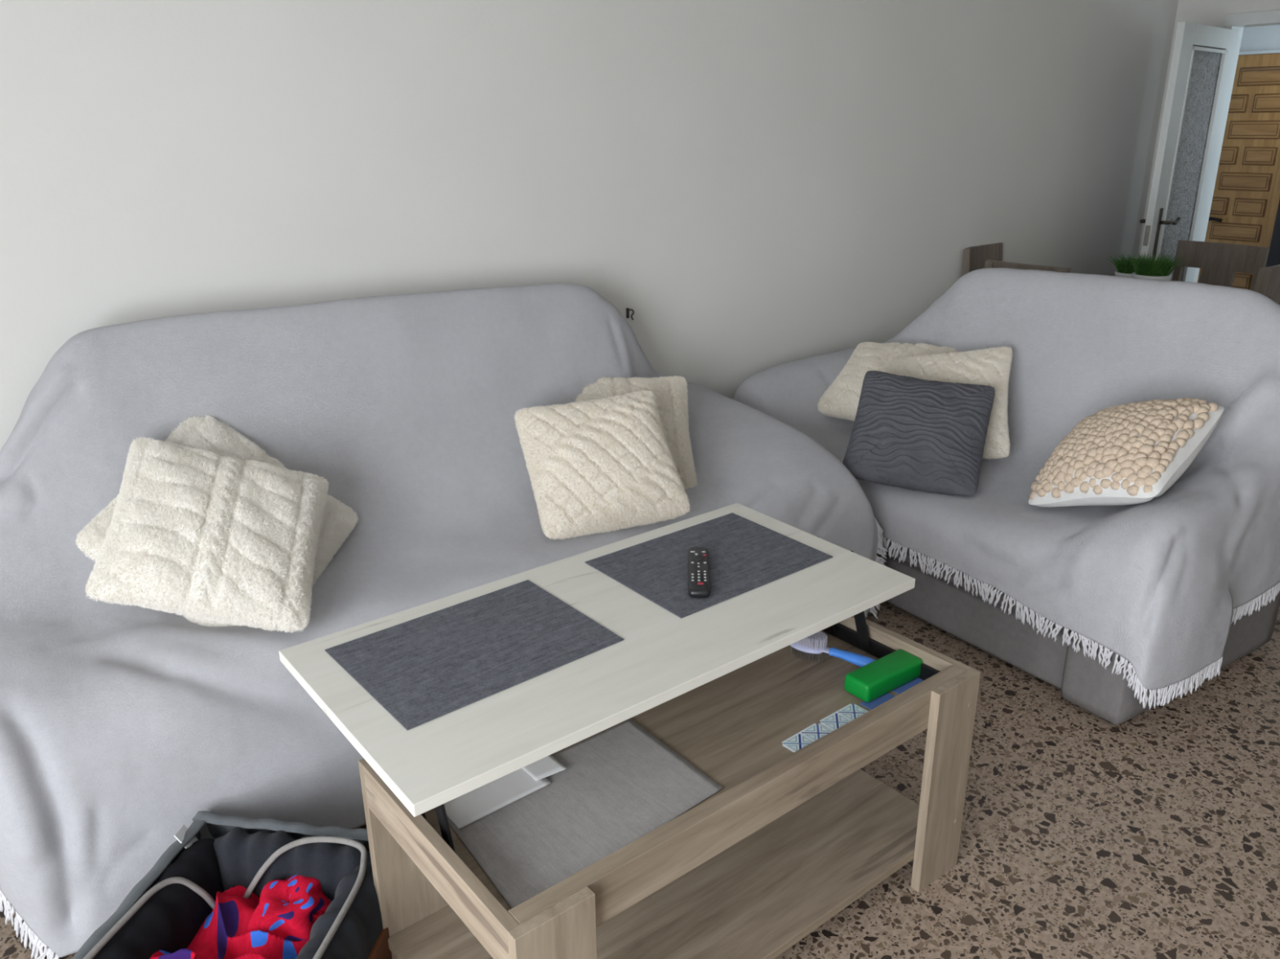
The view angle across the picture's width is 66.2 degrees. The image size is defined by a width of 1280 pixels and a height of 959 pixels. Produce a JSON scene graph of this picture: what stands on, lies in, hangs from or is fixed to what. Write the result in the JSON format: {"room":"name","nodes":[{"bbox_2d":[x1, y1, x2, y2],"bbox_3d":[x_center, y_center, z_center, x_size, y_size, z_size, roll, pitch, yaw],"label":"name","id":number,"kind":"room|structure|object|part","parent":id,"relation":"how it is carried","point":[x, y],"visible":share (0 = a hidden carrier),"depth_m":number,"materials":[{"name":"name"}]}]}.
{"room":"living room","nodes":[
{"label":"living room","id":0,"kind":"room"},
{"bbox_2d":[0,0,1178,451],"bbox_3d":[-0.182,-0.893,3.381,7.850,2.620,0.120,-16,25,-36],"label":"wall","id":1,"kind":"structure","parent":0,"point":[764,184],"depth_m":3.21,"materials":[{"name":"paint"}]},
{"bbox_2d":[626,307,634,319],"bbox_3d":[-0.035,-0.592,3.514,0.029,0.044,0.012,3,20,11],"label":"wall hook","id":2,"kind":"object","parent":1,"relation":"attached to","point":[628,309],"visible":1,"depth_m":3.51,"materials":[{"name":"grey metal"}]},
{"bbox_2d":[0,600,1279,958],"bbox_3d":[1.841,0.775,2.711,9.500,0.100,6.700,-16,25,-36],"label":"floor","id":3,"kind":"structure","parent":0,"point":[1154,833],"depth_m":2.36,"materials":[{"name":"stone"}]},
{"bbox_2d":[71,810,391,958],"bbox_3d":[-0.780,0.942,1.796,0.498,0.263,0.735,3,20,9],"label":"tote bag","id":4,"kind":"object","parent":3,"relation":"on","point":[167,908],"visible":0.8,"depth_m":1.95,"materials":[{"name":"grey fabric"}]},
{"bbox_2d":[149,875,332,958],"bbox_3d":[-0.774,0.929,1.798,0.475,0.179,0.618,0,20,1],"label":"fleece blanket","id":5,"kind":"object","parent":4,"relation":"on","point":[267,926],"visible":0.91,"depth_m":1.90,"materials":[{"name":"red fabric"}]},
{"bbox_3d":[-0.544,1.024,1.760,0.012,0.121,0.680,3,20,9],"label":"panel","id":6,"kind":"part","parent":4,"relation":"part of","materials":[{"name":"brown leather"}]},
{"bbox_2d":[279,502,980,958],"bbox_3d":[0.035,0.604,2.041,1.243,0.716,0.678,-16,25,-36],"label":"coffee table","id":7,"kind":"object","parent":3,"relation":"on","point":[789,840],"visible":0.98,"depth_m":1.94,"materials":[{"name":"beige wood"}]},
{"bbox_3d":[-0.460,0.751,1.952,0.145,0.511,0.022,-16,25,-36],"label":"leg","id":8,"kind":"part","parent":7,"relation":"part of","materials":[{"name":"grey wood"}]},
{"bbox_3d":[-0.345,0.637,1.649,0.022,0.093,0.509,-16,25,-36],"label":"rail","id":9,"kind":"part","parent":7,"relation":"part of","materials":[{"name":"grey wood"}]},
{"bbox_3d":[-0.345,0.517,1.654,0.006,0.230,0.097,-16,25,-36],"label":"lift arm","id":10,"kind":"part","parent":7,"relation":"part of","materials":[{"name":"black metal"}]},
{"bbox_2d":[324,579,624,730],"bbox_3d":[-0.305,0.307,1.825,0.449,0.005,0.323,-16,26,-37],"label":"placemat","id":11,"kind":"object","parent":7,"relation":"on","point":[423,669],"visible":1,"depth_m":1.80,"materials":[{"name":"fabric"}]},
{"bbox_2d":[444,768,551,829],"bbox_3d":[-0.292,0.575,1.850,0.197,0.005,0.157,-16,25,-36],"label":"folder","id":12,"kind":"object","parent":7,"relation":"in","point":[463,811],"visible":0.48,"depth_m":1.81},
{"bbox_2d":[521,755,566,781],"bbox_3d":[-0.211,0.543,1.917,0.066,0.002,0.143,-16,25,-36],"label":"paper leaf","id":13,"kind":"object","parent":12,"relation":"on","point":[548,766],"visible":0.4,"depth_m":1.88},
{"bbox_3d":[-0.129,0.889,1.560,0.145,0.511,0.022,-16,25,-36],"label":"leg","id":14,"kind":"part","parent":7,"relation":"part of","materials":[{"name":"grey wood"}]},
{"bbox_2d":[447,718,723,908],"bbox_3d":[-0.107,0.596,1.805,0.474,0.004,0.315,-16,25,-36],"label":"placemat","id":15,"kind":"object","parent":7,"relation":"on","point":[620,784],"visible":0.94,"depth_m":1.78,"materials":[{"name":"grey fabric"}]},
{"bbox_2d":[387,768,919,958],"bbox_3d":[0.106,0.864,2.110,1.158,0.022,0.509,-16,25,-36],"label":"shelf","id":16,"kind":"object","parent":7,"relation":"attached to","point":[761,895],"depth_m":2.06,"materials":[{"name":"brown wood"}]},
{"bbox_2d":[584,512,832,618],"bbox_3d":[0.154,0.177,2.171,0.449,0.005,0.323,-16,25,-36],"label":"placemat","id":17,"kind":"object","parent":7,"relation":"on","point":[745,555],"visible":1,"depth_m":2.16,"materials":[{"name":"fabric"}]},
{"bbox_2d":[688,546,710,597],"bbox_3d":[0.125,0.195,2.093,0.046,0.018,0.224,0,20,3],"label":"remote control","id":18,"kind":"object","parent":17,"relation":"on","point":[699,580],"visible":1,"depth_m":2.07,"materials":[{"name":"black plastic"}]},
{"bbox_3d":[0.251,0.573,1.807,1.122,0.093,0.034,-16,25,-36],"label":"rail","id":19,"kind":"part","parent":7,"relation":"part of","materials":[{"name":"grey wood"}]},
{"bbox_2d":[782,723,832,752],"bbox_3d":[0.343,0.525,1.988,0.112,0.002,0.056,-17,25,-37],"label":"card","id":20,"kind":"object","parent":7,"relation":"on","point":[812,733],"visible":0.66,"depth_m":1.99,"materials":[{"name":"multicoloured paper"}]},
{"bbox_3d":[0.439,0.251,2.364,0.006,0.230,0.097,-16,25,-36],"label":"lift arm","id":21,"kind":"part","parent":7,"relation":"part of","materials":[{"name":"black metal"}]},
{"bbox_2d":[790,631,875,666],"bbox_3d":[0.447,0.396,2.252,0.228,0.059,0.065,12,23,31],"label":"brush","id":22,"kind":"object","parent":7,"relation":"on","point":[814,644],"visible":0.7,"depth_m":2.25,"materials":[{"name":"blue plastic"}]},
{"bbox_3d":[0.491,0.409,2.227,0.124,0.027,0.033,12,23,31],"label":"handle","id":23,"kind":"part","parent":22,"relation":"part of","materials":[{"name":"blue plastic"}]},
{"bbox_2d":[819,703,868,730],"bbox_3d":[0.431,0.500,2.056,0.110,0.002,0.056,-16,25,-36],"label":"card","id":24,"kind":"object","parent":7,"relation":"on","point":[843,716],"visible":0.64,"depth_m":2.06,"materials":[{"name":"multicoloured paper"}]},
{"bbox_3d":[0.504,0.278,2.287,0.006,0.230,0.097,-16,25,-36],"label":"lift arm","id":25,"kind":"part","parent":7,"relation":"part of","materials":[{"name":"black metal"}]},
{"bbox_2d":[860,693,894,709],"bbox_3d":[0.519,0.479,2.112,0.080,0.002,0.050,-16,25,-37],"label":"card","id":26,"kind":"object","parent":7,"relation":"on","point":[875,703],"visible":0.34,"depth_m":2.11,"materials":[{"name":"blue paper"}]},
{"bbox_3d":[0.534,0.388,2.309,0.010,0.035,0.419,-16,25,-36],"label":"lift rail","id":27,"kind":"part","parent":7,"relation":"part of","materials":[{"name":"black metal"}]},
{"bbox_2d":[844,648,922,702],"bbox_3d":[0.540,0.432,2.171,0.188,0.044,0.071,-15,24,-34],"label":"case","id":28,"kind":"object","parent":7,"relation":"in","point":[873,680],"visible":1,"depth_m":2.14,"materials":[{"name":"plastic"}]},
{"bbox_3d":[0.550,0.386,2.315,0.022,0.093,0.509,-16,25,-36],"label":"rail","id":29,"kind":"part","parent":7,"relation":"part of","materials":[{"name":"grey wood"}]},
{"bbox_2d":[892,677,924,694],"bbox_3d":[0.597,0.458,2.167,0.088,0.002,0.050,-16,25,-36],"label":"card","id":30,"kind":"object","parent":7,"relation":"on","point":[906,686],"visible":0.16,"depth_m":2.17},
{"bbox_3d":[0.669,0.665,2.155,0.145,0.511,0.022,-16,25,-36],"label":"leg","id":31,"kind":"part","parent":7,"relation":"part of","materials":[{"name":"grey wood"}]},
{"bbox_2d":[961,242,1002,276],"bbox_3d":[1.830,-0.587,4.782,0.330,1.049,0.508,-19,27,-41],"label":"dining chair","id":32,"kind":"object","parent":3,"relation":"on","point":[975,258],"visible":0.16,"depth_m":4.75,"materials":[{"name":"brown wood"}]},
{"bbox_3d":[1.584,-0.598,4.825,0.036,1.045,0.087,-19,27,-41],"label":"leg","id":33,"kind":"part","parent":32,"relation":"part of","materials":[{"name":"brown wood"}]},
{"bbox_3d":[1.792,-0.669,5.014,0.036,1.045,0.087,-19,27,-41],"label":"leg","id":34,"kind":"part","parent":32,"relation":"part of","materials":[{"name":"brown wood"}]},
{"bbox_2d":[984,259,1071,272],"bbox_3d":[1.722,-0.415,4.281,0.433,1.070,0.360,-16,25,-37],"label":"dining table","id":35,"kind":"object","parent":3,"relation":"on","point":[988,263],"visible":0.18,"depth_m":3.98,"materials":[{"name":"brown wood"}]},
{"bbox_3d":[1.490,-0.416,4.297,0.082,1.066,0.036,-16,25,-37],"label":"leg","id":36,"kind":"part","parent":35,"relation":"part of","materials":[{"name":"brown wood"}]},
{"bbox_3d":[1.695,-0.335,4.065,0.082,1.066,0.036,-16,25,-37],"label":"leg","id":37,"kind":"part","parent":35,"relation":"part of","materials":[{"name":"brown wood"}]},
{"bbox_2d":[876,537,1279,724],"bbox_3d":[1.231,-0.065,3.461,0.870,0.980,1.680,-13,23,-31],"label":"loveseat","id":38,"kind":"object","parent":3,"relation":"on","point":[1082,682],"visible":0.11,"depth_m":3.03,"materials":[{"name":"grey fabric"}]},
{"bbox_2d":[878,537,1064,629],"bbox_3d":[1.069,0.085,3.519,0.598,0.247,1.469,-13,23,-31],"label":"seat cushion","id":39,"kind":"object","parent":38,"relation":"on","point":[907,562],"depth_m":3.17,"materials":[{"name":"grey fabric"}]},
{"bbox_2d":[733,267,1279,710],"bbox_3d":[1.240,-0.184,3.408,0.964,1.018,1.821,-14,24,-32],"label":"throw","id":40,"kind":"object","parent":38,"relation":"on","point":[1161,584],"visible":0.67,"depth_m":3.00,"materials":[{"name":"grey fabric"}]},
{"bbox_2d":[817,342,959,421],"bbox_3d":[0.968,-0.375,3.789,0.447,0.260,0.400,14,25,35],"label":"throw pillow","id":41,"kind":"object","parent":40,"relation":"on","point":[841,399],"visible":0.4,"depth_m":3.77,"materials":[{"name":"beige fabric"}]},
{"bbox_2d":[842,370,995,496],"bbox_3d":[0.944,-0.161,3.328,0.438,0.328,0.372,8,22,23],"label":"throw pillow","id":42,"kind":"object","parent":40,"relation":"on","point":[912,433],"visible":0.99,"depth_m":3.25,"materials":[{"name":"fabric"}]},
{"bbox_2d":[891,346,1013,459],"bbox_3d":[1.107,-0.261,3.532,0.481,0.405,0.299,10,22,26],"label":"throw pillow","id":43,"kind":"object","parent":40,"relation":"on","point":[990,366],"visible":0.37,"depth_m":3.47,"materials":[{"name":"beige fabric"}]},
{"bbox_2d":[1028,397,1223,506],"bbox_3d":[1.435,-0.075,2.927,0.444,0.347,0.421,-16,25,-36],"label":"pillow","id":44,"kind":"object","parent":40,"relation":"on","point":[1132,453],"visible":1,"depth_m":2.80,"materials":[{"name":"white fabric"}]},
{"bbox_3d":[1.637,0.365,2.954,0.860,0.470,0.196,-13,23,-31],"label":"arm","id":45,"kind":"part","parent":38,"relation":"part of","materials":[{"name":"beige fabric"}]},
{"bbox_2d":[1171,240,1269,290],"bbox_3d":[2.753,-0.658,4.986,0.508,1.024,0.430,-14,24,-33],"label":"dining chair","id":46,"kind":"object","parent":3,"relation":"on","point":[1219,263],"visible":0.25,"depth_m":4.96,"materials":[{"name":"brown wood"}]},
{"bbox_3d":[2.805,-0.751,5.247,0.087,1.020,0.036,-14,24,-33],"label":"leg","id":47,"kind":"part","parent":46,"relation":"part of","materials":[{"name":"brown wood"}]},
{"bbox_3d":[2.933,-1.125,4.957,0.054,0.129,0.430,-14,24,-33],"label":"rail","id":48,"kind":"part","parent":46,"relation":"part of","materials":[{"name":"brown wood"}]},
{"bbox_3d":[3.032,-0.645,4.948,0.087,1.020,0.036,-14,24,-33],"label":"leg","id":49,"kind":"part","parent":46,"relation":"part of","materials":[{"name":"brown wood"}]},
{"bbox_2d":[1253,264,1279,304],"bbox_3d":[2.599,-0.479,4.483,0.400,1.034,0.438,-18,26,-39],"label":"dining chair","id":50,"kind":"object","parent":3,"relation":"on","point":[1268,281],"visible":0.2,"depth_m":4.09,"materials":[{"name":"brown wood"}]},
{"bbox_3d":[2.578,-0.393,4.253,0.036,1.030,0.087,-18,26,-39],"label":"leg","id":51,"kind":"part","parent":50,"relation":"part of","materials":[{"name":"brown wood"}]},
{"bbox_2d":[1266,199,1279,266],"bbox_3d":[4.364,-1.256,5.962,0.330,1.450,0.912,-16,25,-36],"label":"cabinet","id":52,"kind":"object","parent":3,"relation":"on","point":[1273,258],"visible":0.02,"depth_m":6.13,"materials":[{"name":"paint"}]},
{"bbox_3d":[2.509,-0.468,4.828,0.660,0.780,0.700,-16,25,-36],"label":"dining table","id":53,"kind":"object","parent":3,"relation":"on","visible":0},
{"bbox_2d":[1107,253,1159,277],"bbox_3d":[2.351,-0.961,4.713,0.252,0.228,0.231,-16,25,-36],"label":"potted grass","id":54,"kind":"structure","parent":53,"relation":"on","point":[1125,268],"depth_m":4.67,"materials":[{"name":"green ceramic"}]},
{"bbox_2d":[1114,270,1132,277],"bbox_3d":[2.354,-0.924,4.728,0.143,0.149,0.143,-16,25,-36],"label":"pot","id":55,"kind":"object","parent":54,"relation":"attached to","point":[1128,273],"depth_m":4.67,"materials":[{"name":"white ceramic"}]},
{"bbox_2d":[1126,252,1186,280],"bbox_3d":[2.345,-0.904,4.508,0.281,0.260,0.274,-16,25,-36],"label":"potted grass","id":56,"kind":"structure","parent":53,"relation":"on","point":[1149,269],"depth_m":4.44,"materials":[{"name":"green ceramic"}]},
{"bbox_2d":[1132,271,1171,280],"bbox_3d":[2.345,-0.861,4.523,0.163,0.170,0.163,-16,25,-36],"label":"pot","id":57,"kind":"object","parent":56,"relation":"attached to","point":[1157,276],"depth_m":4.44,"materials":[{"name":"white ceramic"}]},
{"bbox_3d":[-0.485,0.164,2.794,2.445,1.000,0.780,-16,25,-36],"label":"sofa","id":58,"kind":"object","parent":3,"relation":"on","visible":0},
{"bbox_2d":[75,414,358,626],"bbox_3d":[-1.008,0.117,2.396,0.377,0.509,0.584,4,20,13],"label":"throw pillow","id":59,"kind":"object","parent":58,"relation":"on","point":[206,433],"visible":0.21,"depth_m":2.46,"materials":[{"name":"beige fabric"}]},
{"bbox_2d":[0,282,888,958],"bbox_3d":[-0.460,0.116,2.765,2.602,1.213,0.939,-16,25,-36],"label":"throw","id":60,"kind":"object","parent":58,"relation":"on","point":[120,725],"visible":0.71,"depth_m":2.38,"materials":[{"name":"grey fabric"}]},
{"bbox_2d":[84,436,329,633],"bbox_3d":[-0.980,0.124,2.281,0.496,0.384,0.404,-7,21,-16],"label":"throw pillow","id":61,"kind":"object","parent":60,"relation":"on","point":[202,534],"visible":1,"depth_m":2.19,"materials":[{"name":"beige fabric"}]},
{"bbox_2d":[514,390,689,540],"bbox_3d":[-0.116,-0.048,2.878,0.442,0.331,0.339,-6,21,-16],"label":"throw pillow","id":62,"kind":"object","parent":60,"relation":"on","point":[606,464],"visible":1,"depth_m":2.80,"materials":[{"name":"beige fabric"}]},
{"bbox_2d":[574,375,697,489],"bbox_3d":[-0.050,-0.139,3.165,0.458,0.356,0.324,-4,20,-9],"label":"throw pillow","id":63,"kind":"object","parent":60,"relation":"on","point":[670,394],"visible":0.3,"depth_m":3.16,"materials":[{"name":"beige fabric"}]},
{"bbox_2d":[1137,0,1279,258],"bbox_3d":[4.580,-1.080,3.757,0.120,2.620,5.400,-16,25,-36],"label":"wall","id":64,"kind":"structure","parent":0,"point":[1206,12],"depth_m":5.23,"materials":[{"name":"paint"}]},
{"bbox_2d":[1139,22,1239,282],"bbox_3d":[2.832,-1.287,5.209,0.795,2.037,0.157,-19,27,-41],"label":"door","id":65,"kind":"structure","parent":64,"relation":"in","point":[1199,78],"depth_m":5.00,"materials":[{"name":"white paint"}]},
{"bbox_3d":[2.623,-1.335,5.054,0.138,0.036,0.054,-19,27,-41],"label":"handle lever","id":66,"kind":"part","parent":65,"relation":"part of","materials":[{"name":"brown metal"}]},
{"bbox_3d":[2.550,-1.228,4.941,0.012,0.100,0.024,-19,27,-41],"label":"latch plate","id":67,"kind":"part","parent":65,"relation":"part of","materials":[{"name":"silver metal"}]},
{"bbox_3d":[2.630,-1.229,4.993,0.035,0.295,0.006,-19,27,-41],"label":"handle plate","id":68,"kind":"part","parent":65,"relation":"part of","materials":[{"name":"brown metal"}]},
{"bbox_3d":[2.694,-1.311,4.984,0.138,0.037,0.054,-19,27,-41],"label":"handle lever","id":69,"kind":"part","parent":65,"relation":"part of","materials":[{"name":"brown metal"}]},
{"bbox_3d":[2.835,-1.341,5.193,0.481,1.721,0.006,-19,27,-41],"label":"glass pane","id":70,"kind":"part","parent":65,"relation":"part of","materials":[{"name":"clear glass"}]},
{"bbox_2d":[1193,9,1279,282],"bbox_3d":[3.422,-1.335,5.211,0.144,2.130,0.920,-16,25,-36],"label":"trim","id":71,"kind":"structure","parent":64,"relation":"attached to","point":[1236,21],"depth_m":5.20,"materials":[{"name":"white paint"}]},
{"bbox_2d":[1239,24,1279,54],"bbox_3d":[4.453,-1.895,6.005,0.120,2.620,3.700,-16,25,-36],"label":"wall","id":72,"kind":"structure","parent":0,"point":[1268,37],"depth_m":6.24,"materials":[{"name":"white paint"}]},
{"bbox_2d":[1197,53,1279,289],"bbox_3d":[3.944,-1.758,6.546,0.106,1.985,0.620,-16,25,-36],"label":"door","id":73,"kind":"structure","parent":72,"relation":"in","point":[1246,198],"depth_m":6.39,"materials":[{"name":"brown wood"}]},
{"bbox_3d":[3.863,-1.756,6.619,0.064,0.029,0.131,-16,25,-36],"label":"handle lever","id":74,"kind":"part","parent":73,"relation":"part of","materials":[{"name":"metal"}]},
{"bbox_3d":[3.864,-1.851,6.629,0.010,0.098,0.184,-16,25,-36],"label":"panel moulding","id":75,"kind":"part","parent":73,"relation":"part of","materials":[{"name":"brown wood"}]},
{"bbox_3d":[3.868,-1.852,6.632,0.008,0.112,0.199,-16,25,-36],"label":"panel","id":76,"kind":"part","parent":73,"relation":"part of","materials":[{"name":"brown wood"}]},
{"bbox_3d":[3.860,-2.153,6.519,0.010,0.098,0.184,-16,25,-36],"label":"panel moulding","id":77,"kind":"part","parent":73,"relation":"part of","materials":[{"name":"brown wood"}]},
{"bbox_3d":[3.864,-2.154,6.522,0.008,0.112,0.199,-16,25,-36],"label":"panel","id":78,"kind":"part","parent":73,"relation":"part of","materials":[{"name":"brown wood"}]},
{"bbox_3d":[3.974,-1.654,6.555,0.010,0.098,0.297,-16,25,-36],"label":"panel moulding","id":79,"kind":"part","parent":73,"relation":"part of","materials":[{"name":"brown wood"}]},
{"bbox_3d":[3.978,-1.655,6.558,0.008,0.112,0.312,-16,25,-36],"label":"panel","id":80,"kind":"part","parent":73,"relation":"part of","materials":[{"name":"brown wood"}]},
{"bbox_3d":[3.857,-2.455,6.410,0.010,0.098,0.184,-16,25,-36],"label":"panel moulding","id":81,"kind":"part","parent":73,"relation":"part of","materials":[{"name":"brown wood"}]},
{"bbox_3d":[3.861,-2.456,6.413,0.008,0.112,0.199,-16,25,-36],"label":"panel","id":82,"kind":"part","parent":73,"relation":"part of","materials":[{"name":"brown wood"}]},
{"bbox_3d":[3.977,-1.352,6.665,0.010,0.098,0.297,-16,25,-36],"label":"panel moulding","id":83,"kind":"part","parent":73,"relation":"part of","materials":[{"name":"brown wood"}]},
{"bbox_3d":[3.981,-1.353,6.668,0.008,0.112,0.312,-16,25,-36],"label":"panel","id":84,"kind":"part","parent":73,"relation":"part of","materials":[{"name":"brown wood"}]},
{"bbox_3d":[3.974,-1.957,6.449,0.008,0.112,0.312,-16,25,-36],"label":"panel","id":85,"kind":"part","parent":73,"relation":"part of","materials":[{"name":"brown wood"}]},
{"bbox_3d":[3.970,-1.956,6.446,0.010,0.098,0.297,-16,25,-36],"label":"panel moulding","id":86,"kind":"part","parent":73,"relation":"part of","materials":[{"name":"brown wood"}]},
{"bbox_3d":[4.009,-1.790,6.457,0.010,0.098,0.179,-16,25,-36],"label":"panel moulding","id":87,"kind":"part","parent":73,"relation":"part of","materials":[{"name":"brown wood"}]},
{"bbox_3d":[4.013,-1.791,6.460,0.008,0.112,0.195,-16,25,-36],"label":"panel","id":88,"kind":"part","parent":73,"relation":"part of","materials":[{"name":"brown wood"}]},
{"bbox_3d":[3.971,-2.259,6.339,0.008,0.112,0.312,-16,25,-36],"label":"panel","id":89,"kind":"part","parent":73,"relation":"part of","materials":[{"name":"brown wood"}]},
{"bbox_3d":[3.967,-2.258,6.336,0.010,0.098,0.297,-16,25,-36],"label":"panel moulding","id":90,"kind":"part","parent":73,"relation":"part of","materials":[{"name":"brown wood"}]},
{"bbox_3d":[3.968,-2.561,6.229,0.008,0.112,0.312,-16,25,-36],"label":"panel","id":91,"kind":"part","parent":73,"relation":"part of","materials":[{"name":"brown wood"}]},
{"bbox_3d":[3.964,-2.560,6.226,0.010,0.098,0.297,-16,25,-36],"label":"panel moulding","id":92,"kind":"part","parent":73,"relation":"part of","materials":[{"name":"brown wood"}]},
{"bbox_3d":[4.010,-2.093,6.350,0.008,0.112,0.195,-16,25,-36],"label":"panel","id":93,"kind":"part","parent":73,"relation":"part of","materials":[{"name":"brown wood"}]},
{"bbox_3d":[4.005,-2.092,6.348,0.010,0.098,0.179,-16,25,-36],"label":"panel moulding","id":94,"kind":"part","parent":73,"relation":"part of","materials":[{"name":"brown wood"}]},
{"bbox_3d":[4.006,-2.395,6.241,0.008,0.112,0.195,-16,25,-36],"label":"panel","id":95,"kind":"part","parent":73,"relation":"part of","materials":[{"name":"brown wood"}]},
{"bbox_3d":[4.002,-2.394,6.238,0.010,0.098,0.179,-16,25,-36],"label":"panel moulding","id":96,"kind":"part","parent":73,"relation":"part of","materials":[{"name":"brown wood"}]},
{"bbox_2d":[1238,48,1279,55],"bbox_3d":[3.964,-1.777,6.560,0.070,2.030,0.715,-16,25,-36],"label":"trim","id":97,"kind":"structure","parent":72,"relation":"attached to","point":[1265,51],"depth_m":6.23,"materials":[{"name":"white paint"}]}
]}

